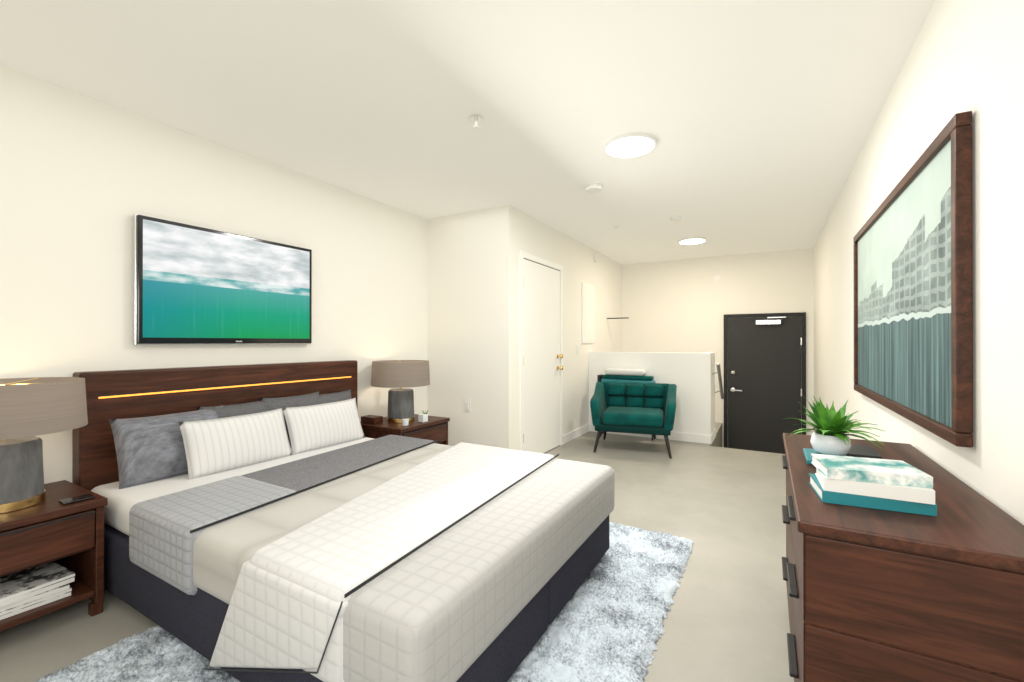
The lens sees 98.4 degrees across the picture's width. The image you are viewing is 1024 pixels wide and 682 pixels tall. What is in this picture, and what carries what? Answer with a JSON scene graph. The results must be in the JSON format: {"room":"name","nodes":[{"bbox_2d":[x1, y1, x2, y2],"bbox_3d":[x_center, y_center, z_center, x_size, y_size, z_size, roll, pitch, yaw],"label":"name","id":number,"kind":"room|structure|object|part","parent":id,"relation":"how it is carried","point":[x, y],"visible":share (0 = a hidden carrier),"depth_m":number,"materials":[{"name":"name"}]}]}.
{"room":"bedroom","nodes":[
{"label":"bedroom","id":0,"kind":"room"},
{"bbox_2d":[0,66,426,483],"bbox_3d":[-2.268,-0.033,2.225,0.120,2.437,5.624,0,0,30],"label":"wall","id":1,"kind":"structure","parent":0,"point":[83,179],"depth_m":2.43,"materials":[{"name":"white paint"}]},
{"bbox_2d":[133,213,311,344],"bbox_3d":[-1.786,-0.336,2.869,0.051,0.717,1.072,0,0,30],"label":"tv","id":2,"kind":"object","parent":1,"relation":"attached to","point":[195,285],"visible":1,"depth_m":2.73,"materials":[{"name":"black"}]},
{"bbox_2d":[0,422,793,681],"bbox_3d":[0.234,1.502,2.881,3.553,0.630,9.030,0,0,30],"label":"floor","id":3,"kind":"structure","parent":0,"point":[720,507],"depth_m":2.23,"materials":[{"name":"concrete"}]},
{"bbox_2d":[0,480,107,630],"bbox_3d":[-2.142,0.934,1.778,0.514,0.500,0.636,0,0,30],"label":"nightstand","id":4,"kind":"object","parent":3,"relation":"on","point":[51,553],"visible":1,"depth_m":1.82,"materials":[{"name":"brown wood"}]},
{"bbox_2d":[0,377,87,512],"bbox_3d":[-2.100,0.425,1.831,0.496,0.513,0.496,0,0,30],"label":"lamp","id":5,"kind":"object","parent":4,"relation":"on","point":[31,409],"visible":1,"depth_m":1.79,"materials":[{"name":"fabric"}]},
{"bbox_3d":[-2.100,0.271,1.831,0.496,0.205,0.496,0,0,30],"label":"lamp shade","id":6,"kind":"part","parent":5,"relation":"part of","materials":[{"name":"grey fabric"}]},
{"bbox_3d":[-1.926,0.732,1.654,0.004,0.008,0.556,0,0,30],"label":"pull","id":7,"kind":"part","parent":4,"relation":"part of","materials":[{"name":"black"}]},
{"bbox_2d":[59,494,95,504],"bbox_3d":[-1.866,0.679,1.897,0.070,0.009,0.100,0,0,30],"label":"phone","id":8,"kind":"object","parent":4,"relation":"on","point":[67,501],"visible":0.96,"depth_m":1.89,"materials":[{"name":"black plastic"}]},
{"bbox_2d":[72,360,613,681],"bbox_3d":[-0.793,0.670,2.343,2.291,1.030,1.733,0,0,30],"label":"bed","id":9,"kind":"object","parent":3,"relation":"on","point":[281,522],"visible":1,"depth_m":1.74,"materials":[{"name":"fabric"}]},
{"bbox_2d":[108,405,233,491],"bbox_3d":[-1.802,0.551,2.377,0.174,0.338,0.546,0,0,30],"label":"pillow","id":10,"kind":"object","parent":9,"relation":"on","point":[149,450],"depth_m":2.24,"materials":[{"name":"grey fabric"}]},
{"bbox_3d":[-1.728,0.672,2.908,0.107,1.030,1.690,0,0,30],"label":"headboard","id":11,"kind":"part","parent":9,"relation":"part of","materials":[{"name":"brown wood"}]},
{"bbox_2d":[177,407,293,480],"bbox_3d":[-1.557,0.570,2.538,0.158,0.291,0.582,0,0,30],"label":"pillow","id":12,"kind":"object","parent":9,"relation":"on","point":[211,447],"depth_m":2.45,"materials":[{"name":"white fabric"}]},
{"bbox_2d":[130,434,436,592],"bbox_3d":[-1.016,0.796,2.410,0.624,0.239,1.584,0,0,30],"label":"blanket","id":13,"kind":"object","parent":9,"relation":"on","point":[166,529],"depth_m":1.90,"materials":[{"name":"grey fabric"}]},
{"bbox_2d":[281,397,365,455],"bbox_3d":[-1.270,0.570,3.031,0.155,0.293,0.582,0,0,30],"label":"pillow","id":14,"kind":"object","parent":9,"relation":"on","point":[312,428],"depth_m":2.94,"materials":[{"name":"white fabric"}]},
{"bbox_2d":[248,442,556,681],"bbox_3d":[-0.389,0.803,2.048,0.819,0.283,1.604,0,0,30],"label":"throw","id":15,"kind":"object","parent":9,"relation":"on","point":[311,556],"depth_m":1.51,"materials":[{"name":"white fabric"}]},
{"bbox_2d":[35,522,693,681],"bbox_3d":[-0.325,1.165,1.998,1.839,0.036,2.483,0,0,30],"label":"rug","id":16,"kind":"object","parent":3,"relation":"on","point":[606,625],"visible":0.33,"depth_m":1.72,"materials":[{"name":"grey carpet"}]},
{"bbox_2d":[360,414,449,444],"bbox_3d":[-0.942,0.939,3.834,0.534,0.500,0.616,0,0,30],"label":"nightstand","id":17,"kind":"object","parent":3,"relation":"on","point":[434,428],"visible":0.17,"depth_m":3.65,"materials":[{"name":"brown wood"}]},
{"bbox_2d":[361,410,428,425],"bbox_3d":[-0.969,0.651,3.798,0.440,0.074,0.450,0,0,30],"label":"accessories","id":18,"kind":"object","parent":17,"relation":"on","point":[375,419],"visible":1,"depth_m":3.69,"materials":[{"name":"brown wood"}]},
{"bbox_2d":[371,360,429,422],"bbox_3d":[-0.957,0.429,3.809,0.496,0.513,0.496,0,0,30],"label":"lamp","id":19,"kind":"object","parent":17,"relation":"on","point":[400,374],"visible":1,"depth_m":3.67,"materials":[{"name":"fabric"}]},
{"bbox_3d":[-0.957,0.275,3.809,0.496,0.205,0.496,0,0,30],"label":"lamp shade","id":20,"kind":"part","parent":19,"relation":"part of","materials":[{"name":"grey fabric"}]},
{"bbox_3d":[-0.718,0.737,3.705,0.004,0.008,0.536,0,0,30],"label":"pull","id":21,"kind":"part","parent":17,"relation":"part of","materials":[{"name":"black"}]},
{"bbox_2d":[597,368,655,440],"bbox_3d":[1.426,0.771,5.503,0.700,0.847,0.154,0,0,30],"label":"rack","id":22,"kind":"object","parent":3,"relation":"on","point":[624,375],"visible":0.67,"depth_m":5.44,"materials":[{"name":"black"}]},
{"bbox_2d":[605,368,645,376],"bbox_3d":[1.413,0.387,5.512,0.490,0.079,0.142,0,0,30],"label":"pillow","id":23,"kind":"object","parent":22,"relation":"on","point":[610,372],"depth_m":5.45,"materials":[{"name":"white fabric"}]},
{"bbox_2d":[602,374,653,380],"bbox_3d":[1.438,0.452,5.497,0.610,0.049,0.142,0,0,30],"label":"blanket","id":24,"kind":"object","parent":22,"relation":"on","point":[607,377],"depth_m":5.44,"materials":[{"name":"teal fabric"}]},
{"bbox_2d":[600,378,655,384],"bbox_3d":[1.438,0.502,5.497,0.650,0.049,0.146,0,0,30],"label":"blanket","id":25,"kind":"object","parent":22,"relation":"on","point":[633,380],"depth_m":5.41,"materials":[{"name":"teal fabric"}]},
{"bbox_2d":[590,382,676,458],"bbox_3d":[1.362,0.844,4.942,0.914,0.705,0.741,0,0,19],"label":"armchair","id":26,"kind":"object","parent":3,"relation":"on","point":[635,408],"visible":1,"depth_m":4.80,"materials":[{"name":"teal fabric"}]},
{"bbox_3d":[0.989,0.707,5.052,0.138,0.430,0.680,0,0,19],"label":"arm","id":27,"kind":"part","parent":26,"relation":"part of"},
{"bbox_3d":[1.336,0.829,4.866,0.630,0.135,0.575,0,0,19],"label":"seat","id":28,"kind":"part","parent":26,"relation":"part of","materials":[{"name":"teal fabric"}]},
{"bbox_3d":[1.349,0.929,4.904,0.770,0.075,0.635,0,0,19],"label":"frame","id":29,"kind":"part","parent":26,"relation":"part of","materials":[{"name":"teal fabric"}]},
{"bbox_3d":[1.723,0.706,4.799,0.138,0.430,0.680,0,0,19],"label":"arm","id":30,"kind":"part","parent":26,"relation":"part of"},
{"bbox_2d":[782,433,1023,681],"bbox_3d":[1.183,0.808,1.469,0.471,0.750,1.194,0,0,30],"label":"dresser","id":31,"kind":"object","parent":3,"relation":"on","point":[876,595],"visible":0.98,"depth_m":1.00,"materials":[{"name":"brown wood"}]},
{"bbox_2d":[803,447,853,464],"bbox_3d":[1.141,0.424,1.603,0.130,0.017,0.200,0,0,30],"label":"book","id":32,"kind":"object","parent":31,"relation":"on","point":[807,452],"depth_m":1.60,"materials":[{"name":"teal paper"}]},
{"bbox_2d":[784,396,883,464],"bbox_3d":[1.200,0.314,1.664,0.309,0.238,0.437,0,0,30],"label":"plant","id":33,"kind":"object","parent":31,"relation":"on","point":[829,436],"visible":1,"depth_m":1.60,"materials":[{"name":"green plant"}]},
{"bbox_3d":[1.169,0.378,1.622,0.124,0.075,0.124,0,0,30],"label":"pot","id":34,"kind":"part","parent":33,"relation":"part of","materials":[{"name":"white ceramic"}]},
{"bbox_2d":[834,442,881,459],"bbox_3d":[1.340,0.427,1.719,0.120,0.012,0.200,0,0,30],"label":"tray","id":35,"kind":"object","parent":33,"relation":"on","point":[864,451],"depth_m":1.67,"materials":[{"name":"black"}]},
{"bbox_2d":[809,454,936,515],"bbox_3d":[0.974,0.385,1.210,0.240,0.093,0.185,0,0,24],"label":"books","id":36,"kind":"object","parent":31,"relation":"on","point":[892,485],"visible":1,"depth_m":1.15,"materials":[{"name":"white paper"}]},
{"bbox_2d":[0,0,934,264],"bbox_3d":[0.234,-1.310,2.888,3.793,0.120,9.270,0,0,30],"label":"ceiling","id":37,"kind":"structure","parent":0,"point":[756,119],"depth_m":2.23,"materials":[{"name":"white paint"}]},
{"bbox_2d":[470,115,481,128],"bbox_3d":[-0.201,-1.223,2.479,0.070,0.056,0.070,0,0,30],"label":"sprinkler","id":38,"kind":"object","parent":37,"relation":"attached to","point":[476,119],"visible":1,"depth_m":2.47,"materials":[{"name":"silver metal"}]},
{"bbox_2d":[586,183,602,192],"bbox_3d":[0.654,-1.231,3.507,0.150,0.035,0.216,0,0,30],"label":"smoke detector","id":39,"kind":"object","parent":37,"relation":"attached to","point":[594,187],"depth_m":3.52,"materials":[{"name":"white plastic"}]},
{"bbox_2d":[604,132,656,157],"bbox_3d":[0.750,-1.238,2.809,0.320,0.024,0.320,0,0,30],"label":"ceiling light","id":40,"kind":"object","parent":37,"relation":"attached to","point":[629,147],"depth_m":2.77,"materials":[{"name":"white plastic"}]},
{"bbox_3d":[0.750,-1.240,2.809,0.320,0.022,0.320,0,0,30],"label":"ceiling light","id":41,"kind":"part","parent":40,"relation":"part of","materials":[{"name":"white plastic"}]},
{"bbox_2d":[671,216,680,220],"bbox_3d":[1.624,-1.229,4.375,0.102,0.035,0.179,0,0,30],"label":"smoke detector","id":42,"kind":"object","parent":37,"relation":"attached to","point":[675,218],"depth_m":4.42,"materials":[{"name":"white plastic"}]},
{"bbox_2d":[678,237,705,244],"bbox_3d":[2.219,-1.232,5.442,0.320,0.024,0.320,0,0,30],"label":"ceiling light","id":43,"kind":"object","parent":37,"relation":"attached to","point":[691,241],"depth_m":5.37,"materials":[{"name":"white plastic"}]},
{"bbox_3d":[2.219,-1.233,5.442,0.320,0.022,0.320,0,0,30],"label":"ceiling light","id":44,"kind":"part","parent":43,"relation":"part of","materials":[{"name":"white plastic"}]},
{"bbox_2d":[427,205,514,449],"bbox_3d":[-0.472,-0.028,4.366,1.089,2.437,0.120,0,0,30],"label":"wall","id":45,"kind":"structure","parent":0,"point":[471,305],"depth_m":4.24,"materials":[{"name":"white paint"}]},
{"bbox_2d":[464,399,470,411],"bbox_3d":[-0.433,0.620,4.266,0.075,0.120,0.011,0,0,30],"label":"electrical outlet","id":46,"kind":"object","parent":45,"relation":"attached to","point":[467,404],"visible":1,"depth_m":4.26,"materials":[{"name":"white plastic"}]},
{"bbox_2d":[515,208,621,449],"bbox_3d":[0.890,-0.025,5.754,0.120,2.437,3.646,0,0,30],"label":"wall","id":47,"kind":"structure","parent":0,"point":[573,258],"depth_m":5.42,"materials":[{"name":"white paint"}]},
{"bbox_2d":[519,250,562,453],"bbox_3d":[0.327,0.163,4.644,0.016,2.055,1.010,0,0,30],"label":"door frame","id":48,"kind":"structure","parent":47,"relation":"attached to","point":[528,256],"depth_m":4.24,"materials":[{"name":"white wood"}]},
{"bbox_2d":[523,259,559,452],"bbox_3d":[0.324,0.193,4.646,0.007,1.976,0.872,0,0,30],"label":"door","id":49,"kind":"structure","parent":48,"relation":"in","point":[541,351],"depth_m":4.61,"materials":[{"name":"white wood"}]},
{"bbox_2d":[523,278,562,442],"bbox_3d":[0.343,0.191,4.607,0.066,1.590,0.839,0,0,30],"label":"hardware piece","id":50,"kind":"object","parent":49,"relation":"attached to","point":[561,357],"depth_m":4.92,"materials":[{"name":"gold metal"}]},
{"bbox_2d":[563,424,589,443],"bbox_3d":[0.784,1.143,5.435,0.013,0.100,0.880,0,0,30],"label":"baseboard","id":51,"kind":"structure","parent":47,"relation":"attached to","point":[580,431],"depth_m":5.44,"materials":[{"name":"white wood"}]},
{"bbox_2d":[576,344,578,353],"bbox_3d":[0.813,0.103,5.489,0.011,0.120,0.075,0,0,30],"label":"light switch","id":52,"kind":"object","parent":47,"relation":"attached to","point":[577,348],"visible":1,"depth_m":5.48,"materials":[{"name":"white plastic"}]},
{"bbox_2d":[582,282,594,342],"bbox_3d":[1.003,-0.359,5.808,0.022,0.775,0.440,0,0,30],"label":"panel frame","id":53,"kind":"object","parent":47,"relation":"attached to","point":[583,284],"depth_m":5.63,"materials":[{"name":"white"}]},
{"bbox_2d":[584,285,593,340],"bbox_3d":[1.015,-0.359,5.801,0.005,0.725,0.390,0,0,30],"label":"access panel","id":54,"kind":"object","parent":53,"relation":"attached to","point":[588,313],"depth_m":5.77,"materials":[{"name":"white"}]},
{"bbox_2d":[589,352,714,434],"bbox_3d":[1.783,0.668,5.701,1.478,1.050,0.500,0,0,30],"label":"wall","id":55,"kind":"structure","parent":0,"point":[691,376],"depth_m":5.29,"materials":[{"name":"white paint"}]},
{"bbox_2d":[590,424,712,443],"bbox_3d":[1.661,1.143,5.475,1.491,0.100,0.013,0,0,30],"label":"baseboard","id":56,"kind":"structure","parent":55,"relation":"attached to","point":[676,436],"depth_m":5.26,"materials":[{"name":"white wood"}]},
{"bbox_2d":[712,428,715,440],"bbox_3d":[2.434,1.142,5.336,0.013,0.100,0.480,0,0,30],"label":"baseboard","id":57,"kind":"structure","parent":55,"relation":"attached to","point":[714,432],"depth_m":5.37,"materials":[{"name":"white wood"}]},
{"bbox_2d":[712,362,723,398],"bbox_3d":[2.508,0.492,5.387,0.095,0.489,0.584,0,0,30],"label":"handrail","id":58,"kind":"object","parent":55,"relation":"attached to","point":[720,380],"visible":0.98,"depth_m":5.33,"materials":[{"name":"silver metal"}]},
{"bbox_2d":[622,248,813,446],"bbox_3d":[2.994,0.292,6.573,2.704,3.067,0.120,0,0,30],"label":"wall","id":59,"kind":"structure","parent":0,"point":[680,306],"depth_m":6.53,"materials":[{"name":"white paint"}]},
{"bbox_2d":[713,275,719,280],"bbox_3d":[3.007,-0.925,6.495,0.090,0.090,0.007,0,0,30],"label":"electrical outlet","id":60,"kind":"object","parent":59,"relation":"attached to","point":[716,277],"visible":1,"depth_m":6.49,"materials":[{"name":"white plastic"}]},
{"bbox_2d":[724,312,805,447],"bbox_3d":[3.516,0.669,6.184,1.000,2.110,0.030,0,0,30],"label":"door frame","id":61,"kind":"structure","parent":59,"relation":"attached to","point":[803,327],"depth_m":6.20,"materials":[{"name":"grey metal"}]},
{"bbox_2d":[728,316,800,453],"bbox_3d":[3.519,0.692,6.189,0.892,2.048,0.018,0,0,30],"label":"door","id":62,"kind":"structure","parent":61,"relation":"attached to","point":[764,362],"depth_m":6.18,"materials":[{"name":"grey"}]},
{"bbox_2d":[730,317,801,395],"bbox_3d":[3.516,0.547,6.142,0.867,1.755,0.067,0,0,30],"label":"hardware piece","id":63,"kind":"object","parent":62,"relation":"attached to","point":[760,322],"depth_m":6.11,"materials":[{"name":"silver metal"}]},
{"bbox_2d":[813,0,1023,524],"bbox_3d":[1.794,0.281,1.913,0.120,3.067,9.150,0,0,30],"label":"wall","id":64,"kind":"structure","parent":0,"point":[965,55],"depth_m":1.32,"materials":[{"name":"white paint"}]},
{"bbox_2d":[853,111,972,447],"bbox_3d":[1.808,-0.183,2.109,0.039,1.005,1.820,0,0,30],"label":"picture frame","id":65,"kind":"object","parent":64,"relation":"attached to","point":[913,292],"visible":1,"depth_m":1.64,"materials":[{"name":"brown wood"}]}
]}

